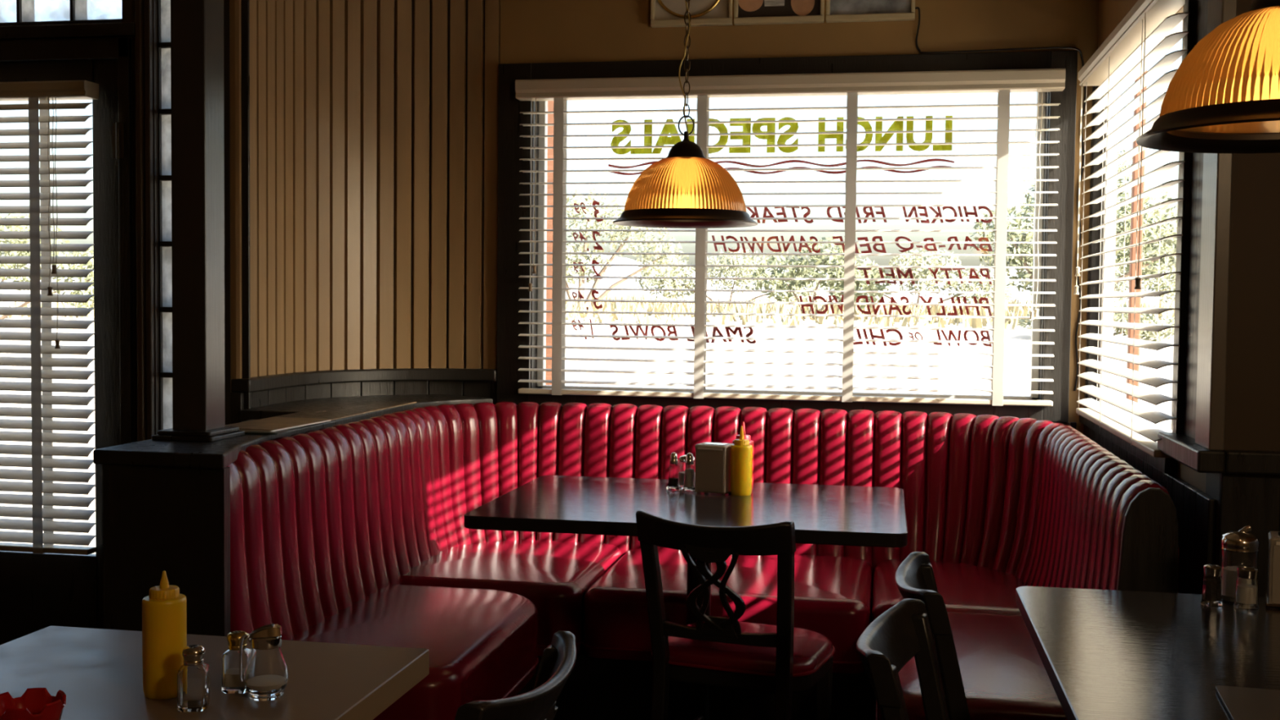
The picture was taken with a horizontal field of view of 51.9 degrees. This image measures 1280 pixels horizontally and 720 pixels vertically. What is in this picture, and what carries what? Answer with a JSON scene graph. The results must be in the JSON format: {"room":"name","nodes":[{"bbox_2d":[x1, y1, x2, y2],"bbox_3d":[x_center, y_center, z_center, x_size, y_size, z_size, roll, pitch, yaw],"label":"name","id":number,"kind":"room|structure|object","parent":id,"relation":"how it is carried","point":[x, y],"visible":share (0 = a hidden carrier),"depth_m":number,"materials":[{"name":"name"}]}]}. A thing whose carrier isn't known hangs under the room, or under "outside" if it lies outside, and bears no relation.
{"room":"restaurant","nodes":[
{"label":"restaurant","id":0,"kind":"room"},
{"bbox_2d":[0,0,257,442],"bbox_3d":[-2.036,-0.291,4.398,1.584,2.750,0.120,1,3,10],"label":"wall","id":1,"kind":"structure","parent":0,"point":[127,6],"depth_m":4.25,"materials":[{"name":"brown wood"}]},
{"bbox_2d":[0,0,122,22],"bbox_3d":[-2.131,-1.312,4.371,0.980,0.426,0.083,1,3,10],"label":"window","id":2,"kind":"structure","parent":1,"relation":"in","point":[11,11],"depth_m":4.30,"materials":[{"name":"grey"}]},
{"bbox_2d":[0,58,124,644],"bbox_3d":[-2.145,0.039,4.385,0.988,2.090,0.093,1,3,10],"label":"door","id":3,"kind":"structure","parent":1,"relation":"in","point":[38,591],"depth_m":4.33,"materials":[{"name":"black paint"}]},
{"bbox_2d":[0,80,98,555],"bbox_3d":[-2.182,-0.136,4.320,0.852,1.525,0.081,1,3,10],"label":"window blind","id":4,"kind":"object","parent":3,"relation":"attached to","point":[42,537],"visible":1,"depth_m":4.27,"materials":[{"name":"beige plastic"}]},
{"bbox_2d":[0,18,135,444],"bbox_3d":[-2.227,-0.011,4.369,1.230,2.190,0.030,1,3,10],"label":"trim","id":5,"kind":"structure","parent":1,"relation":"attached to","point":[105,47],"depth_m":4.25,"materials":[{"name":"black paint"}]},
{"bbox_2d":[157,0,172,430],"bbox_3d":[-1.437,-0.589,4.272,0.243,2.146,0.083,1,3,10],"label":"window","id":6,"kind":"structure","parent":1,"relation":"in","point":[164,102],"depth_m":4.26,"materials":[{"name":"grey"}]},
{"bbox_2d":[134,0,232,441],"bbox_3d":[-1.446,-0.276,4.212,0.348,2.750,0.030,1,3,10],"label":"trim","id":7,"kind":"structure","parent":1,"relation":"attached to","point":[143,8],"depth_m":4.22,"materials":[{"name":"brown wood"}]},
{"bbox_2d":[240,0,250,409],"bbox_3d":[-1.277,-0.273,4.190,0.073,2.750,0.012,1,3,10],"label":"trim","id":8,"kind":"structure","parent":1,"relation":"attached to","point":[245,4],"depth_m":4.17,"materials":[{"name":"black paint"}]},
{"bbox_2d":[102,464,230,636],"bbox_3d":[-1.002,0.677,3.597,0.305,0.910,1.115,1,3,10],"label":"wall partition","id":9,"kind":"structure","parent":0,"point":[175,522],"depth_m":3.03,"materials":[{"name":"black paint"}]},
{"bbox_2d":[93,394,493,469],"bbox_3d":[-0.995,0.186,3.993,0.618,0.035,1.974,1,3,10],"label":"trim","id":10,"kind":"structure","parent":9,"relation":"on","point":[217,455],"depth_m":3.54,"materials":[{"name":"black paint"}]},
{"bbox_2d":[151,0,244,441],"bbox_3d":[-1.106,-0.705,3.291,0.164,1.805,0.176,1,3,10],"label":"wooden post","id":11,"kind":"object","parent":10,"relation":"on","point":[197,26],"visible":1,"depth_m":3.27,"materials":[{"name":"grey"}]},
{"bbox_2d":[239,419,306,435],"bbox_3d":[-1.030,0.183,3.599,0.194,0.006,0.364,1,3,2],"label":"menu","id":12,"kind":"object","parent":10,"relation":"on","point":[256,433],"visible":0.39,"depth_m":3.43,"materials":[{"name":"grey paper"}]},
{"bbox_2d":[225,417,331,431],"bbox_3d":[-1.010,0.176,3.626,0.184,0.006,0.344,1,3,13],"label":"menu","id":13,"kind":"object","parent":12,"relation":"on","point":[273,424],"visible":0.78,"depth_m":3.61,"materials":[{"name":"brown paper"}]},
{"bbox_2d":[318,401,416,423],"bbox_3d":[-0.853,0.163,4.136,0.022,0.005,0.800,1,3,10],"label":"wood strip","id":14,"kind":"object","parent":10,"relation":"on","point":[408,402],"visible":0.86,"depth_m":4.18,"materials":[{"name":"brown wood"}]},
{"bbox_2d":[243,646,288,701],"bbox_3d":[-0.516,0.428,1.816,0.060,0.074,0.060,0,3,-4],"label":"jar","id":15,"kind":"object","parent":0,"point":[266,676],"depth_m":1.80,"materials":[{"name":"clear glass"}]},
{"bbox_2d":[223,0,500,424],"bbox_3d":[-1.031,-0.293,4.694,0.393,2.750,1.227,3,4,44],"label":"wall","id":16,"kind":"structure","parent":0,"point":[374,123],"depth_m":4.80,"materials":[{"name":"beige wood"}]},
{"bbox_2d":[231,380,496,423],"bbox_3d":[-1.017,0.584,4.689,0.308,0.998,1.097,3,4,44],"label":"baseboard","id":17,"kind":"structure","parent":16,"relation":"attached to","point":[487,389],"depth_m":4.83,"materials":[{"name":"black paint"}]},
{"bbox_2d":[231,368,496,392],"bbox_3d":[-1.003,0.064,4.660,0.328,0.045,1.097,3,3,44],"label":"trim","id":18,"kind":"structure","parent":16,"relation":"attached to","point":[258,384],"depth_m":4.78,"materials":[{"name":"black paint"}]},
{"bbox_2d":[500,0,1098,434],"bbox_3d":[0.525,-0.280,4.787,2.121,2.750,0.120,1,3,10],"label":"wall","id":19,"kind":"structure","parent":0,"point":[532,31],"depth_m":4.65,"materials":[{"name":"paint"}]},
{"bbox_2d":[650,0,915,27],"bbox_3d":[0.501,-1.367,4.667,0.935,0.340,0.035,1,3,10],"label":"picture frame","id":20,"kind":"object","parent":19,"relation":"attached to","point":[664,13],"visible":0.98,"depth_m":4.67,"materials":[{"name":"beige wood"}]},
{"bbox_2d":[654,0,728,19],"bbox_3d":[0.189,-1.373,4.736,0.269,0.296,0.014,1,3,10],"label":"clock","id":21,"kind":"object","parent":20,"relation":"on","point":[664,9],"depth_m":4.73,"materials":[{"name":"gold metal"}]},
{"bbox_2d":[737,0,820,17],"bbox_3d":[0.497,-1.367,4.678,0.292,0.296,0.014,1,3,10],"label":"picture","id":22,"kind":"object","parent":20,"relation":"attached to","point":[746,8],"depth_m":4.68,"materials":[{"name":"multicoloured"}]},
{"bbox_2d":[830,0,911,14],"bbox_3d":[0.811,-1.361,4.620,0.280,0.296,0.014,1,3,10],"label":"picture","id":23,"kind":"object","parent":20,"relation":"attached to","point":[837,6],"depth_m":4.62},
{"bbox_2d":[915,6,1086,391],"bbox_3d":[1.238,-0.561,4.563,0.583,1.330,0.031,1,3,10],"label":"power cord","id":24,"kind":"object","parent":20,"relation":"hanging from","point":[916,7],"visible":0.8,"depth_m":4.53,"materials":[{"name":"black plastic"}]},
{"bbox_2d":[496,50,1077,422],"bbox_3d":[0.487,-0.442,4.752,2.053,1.275,0.110,1,3,10],"label":"trim","id":25,"kind":"structure","parent":19,"relation":"attached to","point":[510,118],"depth_m":4.70,"materials":[{"name":"black paint"}]},
{"bbox_2d":[536,91,1045,399],"bbox_3d":[0.518,-0.427,4.813,1.832,1.130,0.040,1,3,10],"label":"window","id":26,"kind":"structure","parent":19,"relation":"in","point":[543,104],"depth_m":4.78,"materials":[{"name":"grey"}]},
{"bbox_2d":[515,68,1066,406],"bbox_3d":[0.492,-0.430,4.671,1.920,1.147,0.081,1,3,10],"label":"window blind","id":27,"kind":"object","parent":26,"relation":"attached to","point":[1001,82],"visible":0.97,"depth_m":4.67,"materials":[{"name":"beige plastic"}]},
{"bbox_2d":[1053,422,1076,429],"bbox_3d":[0.494,0.646,4.764,2.060,0.900,0.014,1,3,10],"label":"baseboard","id":28,"kind":"structure","parent":19,"relation":"attached to","point":[1073,424],"depth_m":4.55,"materials":[{"name":"black paint"}]},
{"bbox_2d":[1097,0,1206,493],"bbox_3d":[1.447,-0.225,3.753,0.070,2.750,1.820,1,3,10],"label":"wall","id":29,"kind":"structure","parent":0,"point":[1111,12],"depth_m":4.12,"materials":[{"name":"paint"}]},
{"bbox_2d":[1097,7,1182,432],"bbox_3d":[1.476,-0.359,3.844,0.040,1.110,1.320,1,3,10],"label":"window","id":30,"kind":"structure","parent":29,"relation":"in","point":[1110,230],"depth_m":4.46,"materials":[{"name":"grey"}]},
{"bbox_2d":[1073,0,1189,457],"bbox_3d":[1.353,-0.359,3.698,0.081,1.129,1.310,1,3,10],"label":"window blind","id":31,"kind":"object","parent":30,"relation":"attached to","point":[1148,22],"visible":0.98,"depth_m":3.56,"materials":[{"name":"beige plastic"}]},
{"bbox_2d":[1079,0,1208,474],"bbox_3d":[1.398,-0.378,3.684,0.054,1.260,1.720,1,3,10],"label":"trim","id":32,"kind":"structure","parent":29,"relation":"attached to","point":[1191,171],"depth_m":3.08,"materials":[{"name":"black paint"}]},
{"bbox_2d":[1083,424,1216,594],"bbox_3d":[1.374,0.705,3.692,0.016,0.895,1.797,1,3,10],"label":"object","id":33,"kind":"structure","parent":29,"relation":"attached to","point":[1196,510],"depth_m":2.97,"materials":[{"name":"black paint"}]},
{"bbox_2d":[1195,0,1237,450],"bbox_3d":[1.222,-0.686,2.763,0.030,1.746,0.128,1,3,10],"label":"trim","id":34,"kind":"structure","parent":29,"relation":"attached to","point":[1217,167],"depth_m":2.74,"materials":[{"name":"grey"}]},
{"bbox_2d":[1205,0,1279,564],"bbox_3d":[1.629,-0.178,2.733,0.800,2.750,0.120,1,3,10],"label":"wall","id":35,"kind":"structure","parent":0,"point":[1252,392],"depth_m":2.74,"materials":[{"name":"brown wood"}]},
{"bbox_2d":[1157,431,1279,475],"bbox_3d":[1.616,0.211,2.857,0.855,0.046,0.415,1,3,10],"label":"trim","id":36,"kind":"structure","parent":35,"relation":"attached to","point":[1180,447],"depth_m":2.73,"materials":[{"name":"black paint"}]},
{"bbox_2d":[1217,472,1279,597],"bbox_3d":[1.625,0.719,2.704,0.837,0.960,0.014,1,3,10],"label":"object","id":37,"kind":"structure","parent":35,"relation":"attached to","point":[1253,500],"depth_m":2.75,"materials":[{"name":"black paint"}]},
{"bbox_3d":[-0.855,-1.554,0.994,5.300,0.100,7.970,1,3,10],"label":"ceiling","id":38,"kind":"structure","parent":0,"visible":0},
{"bbox_2d":[612,0,757,228],"bbox_3d":[0.131,-0.991,3.599,0.400,1.234,0.400,3,3,43],"label":"pendant lamp","id":39,"kind":"object","parent":38,"relation":"hanging from","point":[685,188],"visible":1,"depth_m":3.51,"materials":[{"name":"orange glass"}]},
{"bbox_2d":[1135,0,1279,153],"bbox_3d":[0.938,-0.938,1.878,0.400,1.234,0.400,0,3,-22],"label":"pendant lamp","id":40,"kind":"object","parent":38,"relation":"hanging from","point":[1224,96],"visible":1,"depth_m":1.84,"materials":[{"name":"orange glass"}]},
{"bbox_3d":[-0.885,1.293,1.120,5.300,0.100,7.970,1,3,10],"label":"floor","id":41,"kind":"structure","parent":0,"visible":0},
{"bbox_2d":[0,626,429,719],"bbox_3d":[-0.759,0.845,1.632,0.665,0.748,1.060,1,3,10],"label":"dining table","id":42,"kind":"object","parent":41,"relation":"on","point":[99,671],"visible":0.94,"depth_m":1.92,"materials":[{"name":"beige laminate"}]},
{"bbox_2d":[0,688,66,719],"bbox_3d":[-0.783,0.450,1.681,0.092,0.036,0.092,1,3,10],"label":"ashtray","id":43,"kind":"object","parent":42,"relation":"on","point":[35,704],"visible":1,"depth_m":1.70,"materials":[{"name":"red plastic"}]},
{"bbox_2d":[142,570,186,699],"bbox_3d":[-0.658,0.377,1.820,0.058,0.172,0.058,1,3,10],"label":"bottle","id":44,"kind":"object","parent":42,"relation":"on","point":[164,611],"visible":0.97,"depth_m":1.80,"materials":[{"name":"yellow plastic"}]},
{"bbox_2d":[177,644,209,711],"bbox_3d":[-0.597,0.425,1.761,0.038,0.084,0.038,0,3,-9],"label":"salt shaker","id":45,"kind":"object","parent":42,"relation":"on","point":[193,676],"visible":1,"depth_m":1.75,"materials":[{"name":"clear glass"}]},
{"bbox_2d":[221,631,251,693],"bbox_3d":[-0.564,0.422,1.843,0.037,0.082,0.037,1,3,-2],"label":"salt shaker","id":46,"kind":"object","parent":42,"relation":"on","point":[231,683],"visible":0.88,"depth_m":1.83,"materials":[{"name":"clear glass"}]},
{"bbox_2d":[239,623,288,701],"bbox_3d":[-0.516,0.414,1.815,0.060,0.100,0.060,3,3,42],"label":"syrup pourer","id":47,"kind":"object","parent":42,"relation":"on","point":[266,676],"visible":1,"depth_m":1.80,"materials":[{"name":"clear glass"}]},
{"bbox_2d":[454,631,576,719],"bbox_3d":[-0.360,0.810,1.844,0.517,0.811,0.420,1,3,14],"label":"dining chair","id":48,"kind":"object","parent":41,"relation":"on","point":[557,662],"visible":1,"depth_m":1.74,"materials":[{"name":"black wood"}]},
{"bbox_2d":[463,475,907,719],"bbox_3d":[0.163,0.765,3.677,1.120,0.748,0.820,1,3,10],"label":"dining table","id":49,"kind":"object","parent":41,"relation":"on","point":[820,514],"visible":0.84,"depth_m":3.52,"materials":[{"name":"black laminate"}]},
{"bbox_2d":[665,452,681,490],"bbox_3d":[0.099,0.326,3.864,0.048,0.110,0.045,1,3,10],"label":"pepper shaker","id":50,"kind":"object","parent":49,"relation":"on","point":[673,480],"visible":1,"depth_m":3.85,"materials":[{"name":"clear glass"}]},
{"bbox_2d":[677,454,695,488],"bbox_3d":[0.138,0.331,3.919,0.059,0.096,0.056,0,3,-10],"label":"sugar dispenser","id":51,"kind":"object","parent":49,"relation":"on","point":[682,464],"visible":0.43,"depth_m":3.90,"materials":[{"name":"clear glass"}]},
{"bbox_2d":[681,453,694,491],"bbox_3d":[0.145,0.327,3.855,0.048,0.110,0.045,1,3,10],"label":"salt shaker","id":52,"kind":"object","parent":49,"relation":"on","point":[689,478],"visible":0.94,"depth_m":3.84,"materials":[{"name":"clear glass"}]},
{"bbox_2d":[693,442,732,494],"bbox_3d":[0.218,0.313,3.816,0.101,0.142,0.087,2,3,25],"label":"napkin dispenser","id":53,"kind":"object","parent":49,"relation":"on","point":[713,460],"visible":0.89,"depth_m":3.78,"materials":[{"name":"silver metal"}]},
{"bbox_2d":[730,426,752,496],"bbox_3d":[0.291,0.288,3.777,0.063,0.198,0.063,1,3,10],"label":"bottle","id":54,"kind":"object","parent":49,"relation":"on","point":[741,452],"visible":1,"depth_m":3.75,"materials":[{"name":"yellow plastic"}]},
{"bbox_2d":[732,421,754,490],"bbox_3d":[0.302,0.282,3.855,0.063,0.204,0.063,1,3,10],"label":"ketchup bottle","id":55,"kind":"object","parent":49,"relation":"on","point":[737,437],"visible":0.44,"depth_m":3.84,"materials":[{"name":"red plastic"}]},
{"bbox_2d":[226,401,1178,719],"bbox_3d":[0.185,0.668,3.793,2.208,0.936,1.865,1,3,10],"label":"bench","id":56,"kind":"object","parent":41,"relation":"on","point":[352,532],"visible":0.64,"depth_m":3.94,"materials":[{"name":"red leather"}]},
{"bbox_2d":[289,584,537,719],"bbox_3d":[-0.642,0.795,3.520,0.605,0.228,0.935,1,3,10],"label":"seat cushion","id":57,"kind":"object","parent":56,"relation":"on","point":[482,642],"depth_m":3.43,"materials":[{"name":"red leather"}]},
{"bbox_2d":[400,540,622,656],"bbox_3d":[-0.450,0.756,4.363,0.675,0.236,0.775,1,3,10],"label":"seat cushion","id":58,"kind":"object","parent":56,"relation":"on","point":[557,576],"depth_m":4.11,"materials":[{"name":"red leather"}]},
{"bbox_2d":[583,547,871,673],"bbox_3d":[0.309,0.774,4.231,0.855,0.228,0.760,1,3,10],"label":"seat cushion","id":59,"kind":"object","parent":56,"relation":"on","point":[833,586],"depth_m":3.93,"materials":[{"name":"red leather"}]},
{"bbox_2d":[871,558,1025,622],"bbox_3d":[1.019,0.787,4.099,0.580,0.228,0.760,1,3,10],"label":"seat cushion","id":60,"kind":"object","parent":56,"relation":"on","point":[966,585],"depth_m":4.00,"materials":[{"name":"red leather"}]},
{"bbox_2d":[876,612,1067,719],"bbox_3d":[0.876,0.822,3.277,0.560,0.228,0.890,1,3,10],"label":"seat cushion","id":61,"kind":"object","parent":56,"relation":"on","point":[1005,677],"depth_m":3.03,"materials":[{"name":"red leather"}]},
{"bbox_2d":[635,510,835,719],"bbox_3d":[0.240,0.755,3.232,0.420,0.811,0.517,2,3,22],"label":"dining chair","id":62,"kind":"object","parent":41,"relation":"on","point":[782,660],"visible":1,"depth_m":3.08,"materials":[{"name":"black wood"}]},
{"bbox_2d":[856,598,949,719],"bbox_3d":[0.583,0.815,1.970,0.517,0.811,0.420,2,3,19],"label":"dining chair","id":63,"kind":"object","parent":41,"relation":"on","point":[902,633],"visible":1,"depth_m":2.12,"materials":[{"name":"black wood"}]},
{"bbox_2d":[894,551,969,719],"bbox_3d":[0.724,0.797,2.417,0.517,0.811,0.420,1,3,9],"label":"dining chair","id":64,"kind":"object","parent":41,"relation":"on","point":[914,578],"visible":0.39,"depth_m":2.25,"materials":[{"name":"black wood"}]},
{"bbox_2d":[1015,586,1279,719],"bbox_3d":[1.045,0.849,1.987,0.838,0.748,1.115,1,3,10],"label":"dining table","id":65,"kind":"object","parent":41,"relation":"on","point":[1104,655],"visible":0.93,"depth_m":2.12,"materials":[{"name":"black laminate"}]},
{"bbox_2d":[1200,564,1222,607],"bbox_3d":[1.060,0.417,2.437,0.039,0.075,0.037,1,3,10],"label":"pepper shaker","id":66,"kind":"object","parent":65,"relation":"on","point":[1211,587],"visible":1,"depth_m":2.42,"materials":[{"name":"clear glass"}]},
{"bbox_2d":[1220,524,1259,601],"bbox_3d":[1.133,0.382,2.488,0.067,0.141,0.067,1,3,10],"label":"sugar dispenser","id":67,"kind":"object","parent":65,"relation":"on","point":[1239,548],"visible":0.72,"depth_m":2.47,"materials":[{"name":"clear glass"}]},
{"bbox_2d":[1220,548,1257,601],"bbox_3d":[1.133,0.402,2.489,0.065,0.102,0.065,1,3,10],"label":"jar","id":68,"kind":"object","parent":67,"relation":"on","point":[1230,558],"depth_m":2.47,"materials":[{"name":"clear glass"}]},
{"bbox_2d":[1233,565,1259,610],"bbox_3d":[1.115,0.418,2.418,0.045,0.076,0.043,1,3,10],"label":"salt shaker","id":69,"kind":"object","parent":65,"relation":"on","point":[1246,586],"visible":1,"depth_m":2.40,"materials":[{"name":"clear glass"}]},
{"bbox_2d":[1215,685,1279,719],"bbox_3d":[0.900,0.480,1.751,0.214,0.006,0.254,1,3,15],"label":"menu","id":70,"kind":"object","parent":65,"relation":"on","point":[1242,703],"visible":1,"depth_m":1.82,"materials":[{"name":"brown paper"}]},
{"bbox_2d":[1265,531,1279,607],"bbox_3d":[1.222,0.390,2.436,0.111,0.132,0.092,2,3,24],"label":"napkin dispenser","id":71,"kind":"object","parent":65,"relation":"on","point":[1272,597],"visible":1,"depth_m":2.42,"materials":[{"name":"silver metal"}]},
{"label":"outside","id":72,"kind":"structure","parent":0,"visible":0},
{"bbox_2d":[0,248,1175,298],"bbox_3d":[13.260,-11.428,180.296,280.000,11.846,60.000,1,3,10],"label":"trees","id":73,"kind":"object","parent":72,"point":[615,271],"visible":0.05,"depth_m":164.91,"materials":[{"name":"green plant"}]},
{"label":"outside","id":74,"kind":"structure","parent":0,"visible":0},
{"bbox_2d":[0,289,1173,554],"bbox_3d":[9.131,-1.726,49.130,120.000,2.243,140.000,1,3,10],"label":"ground","id":75,"kind":"structure","parent":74,"point":[1165,353],"depth_m":15.50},
{"bbox_2d":[0,213,93,319],"bbox_3d":[-9.726,-1.380,20.075,4.509,1.791,1.326,1,3,10],"label":"tree","id":76,"kind":"object","parent":75,"relation":"on","point":[90,264],"visible":0.25,"depth_m":19.77,"materials":[{"name":"green plant"}]},
{"bbox_2d":[545,100,553,385],"bbox_3d":[-0.509,-0.340,7.817,0.090,2.900,0.090,1,3,10],"label":"porch post","id":77,"kind":"object","parent":75,"relation":"on","point":[550,103],"visible":0.04,"depth_m":7.76,"materials":[{"name":"white wood"}]},
{"bbox_2d":[565,267,576,287],"bbox_3d":[-3.478,-1.801,28.064,4.301,1.612,1.346,1,3,10],"label":"tree","id":78,"kind":"object","parent":75,"relation":"on","point":[568,271],"visible":0.02,"depth_m":27.71,"materials":[{"name":"green plant"}]},
{"bbox_2d":[0,290,1174,331],"bbox_3d":[1.055,-1.165,27.476,24.218,0.725,17.715,1,3,10],"label":"dry grass","id":79,"kind":"structure","parent":75,"relation":"on","point":[606,306],"depth_m":21.17,"materials":[{"name":"beige plant"}]},
{"bbox_2d":[565,186,688,310],"bbox_3d":[-0.834,-1.998,24.592,3.532,2.511,1.314,1,3,10],"label":"tree","id":80,"kind":"object","parent":75,"relation":"on","point":[605,223],"visible":0.56,"depth_m":24.46,"materials":[{"name":"green plant"}]},
{"bbox_2d":[633,247,828,308],"bbox_3d":[1.991,-1.752,29.085,4.341,1.484,1.331,1,3,10],"label":"tree","id":81,"kind":"object","parent":75,"relation":"on","point":[673,282],"visible":0.55,"depth_m":28.99,"materials":[{"name":"green plant"}]},
{"bbox_2d":[752,234,892,319],"bbox_3d":[2.873,-1.263,20.789,2.217,1.441,0.953,1,3,10],"label":"tree","id":82,"kind":"object","parent":75,"relation":"on","point":[803,272],"visible":0.7,"depth_m":20.72,"materials":[{"name":"green plant"}]},
{"bbox_2d":[822,245,1017,310],"bbox_3d":[5.573,-1.560,26.407,3.902,1.497,1.307,1,3,10],"label":"tree","id":83,"kind":"object","parent":75,"relation":"on","point":[924,271],"visible":0.48,"depth_m":26.18,"materials":[{"name":"green plant"}]},
{"bbox_2d":[968,147,1177,294],"bbox_3d":[6.662,-1.793,19.095,3.673,2.810,1.618,1,3,-2],"label":"tree","id":84,"kind":"object","parent":75,"relation":"on","point":[1154,231],"visible":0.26,"depth_m":19.13,"materials":[{"name":"green plant"}]},
{"bbox_2d":[1015,247,1175,305],"bbox_3d":[10.700,-1.750,29.497,4.440,1.573,1.532,1,3,10],"label":"tree","id":85,"kind":"object","parent":75,"relation":"on","point":[1117,273],"visible":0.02,"depth_m":29.32,"materials":[{"name":"green plant"}]},
{"bbox_2d":[1017,297,1174,342],"bbox_3d":[5.831,-0.495,16.688,2.034,0.688,0.708,1,3,10],"label":"tree","id":86,"kind":"object","parent":75,"relation":"on","point":[1148,335],"visible":0.24,"depth_m":16.56,"materials":[{"name":"green plant"}]},
{"bbox_2d":[1125,69,1147,403],"bbox_3d":[2.857,-0.294,7.600,0.060,2.900,0.060,1,3,10],"label":"porch post","id":87,"kind":"object","parent":75,"relation":"on","point":[1135,158],"visible":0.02,"depth_m":7.56,"materials":[{"name":"white wood"}]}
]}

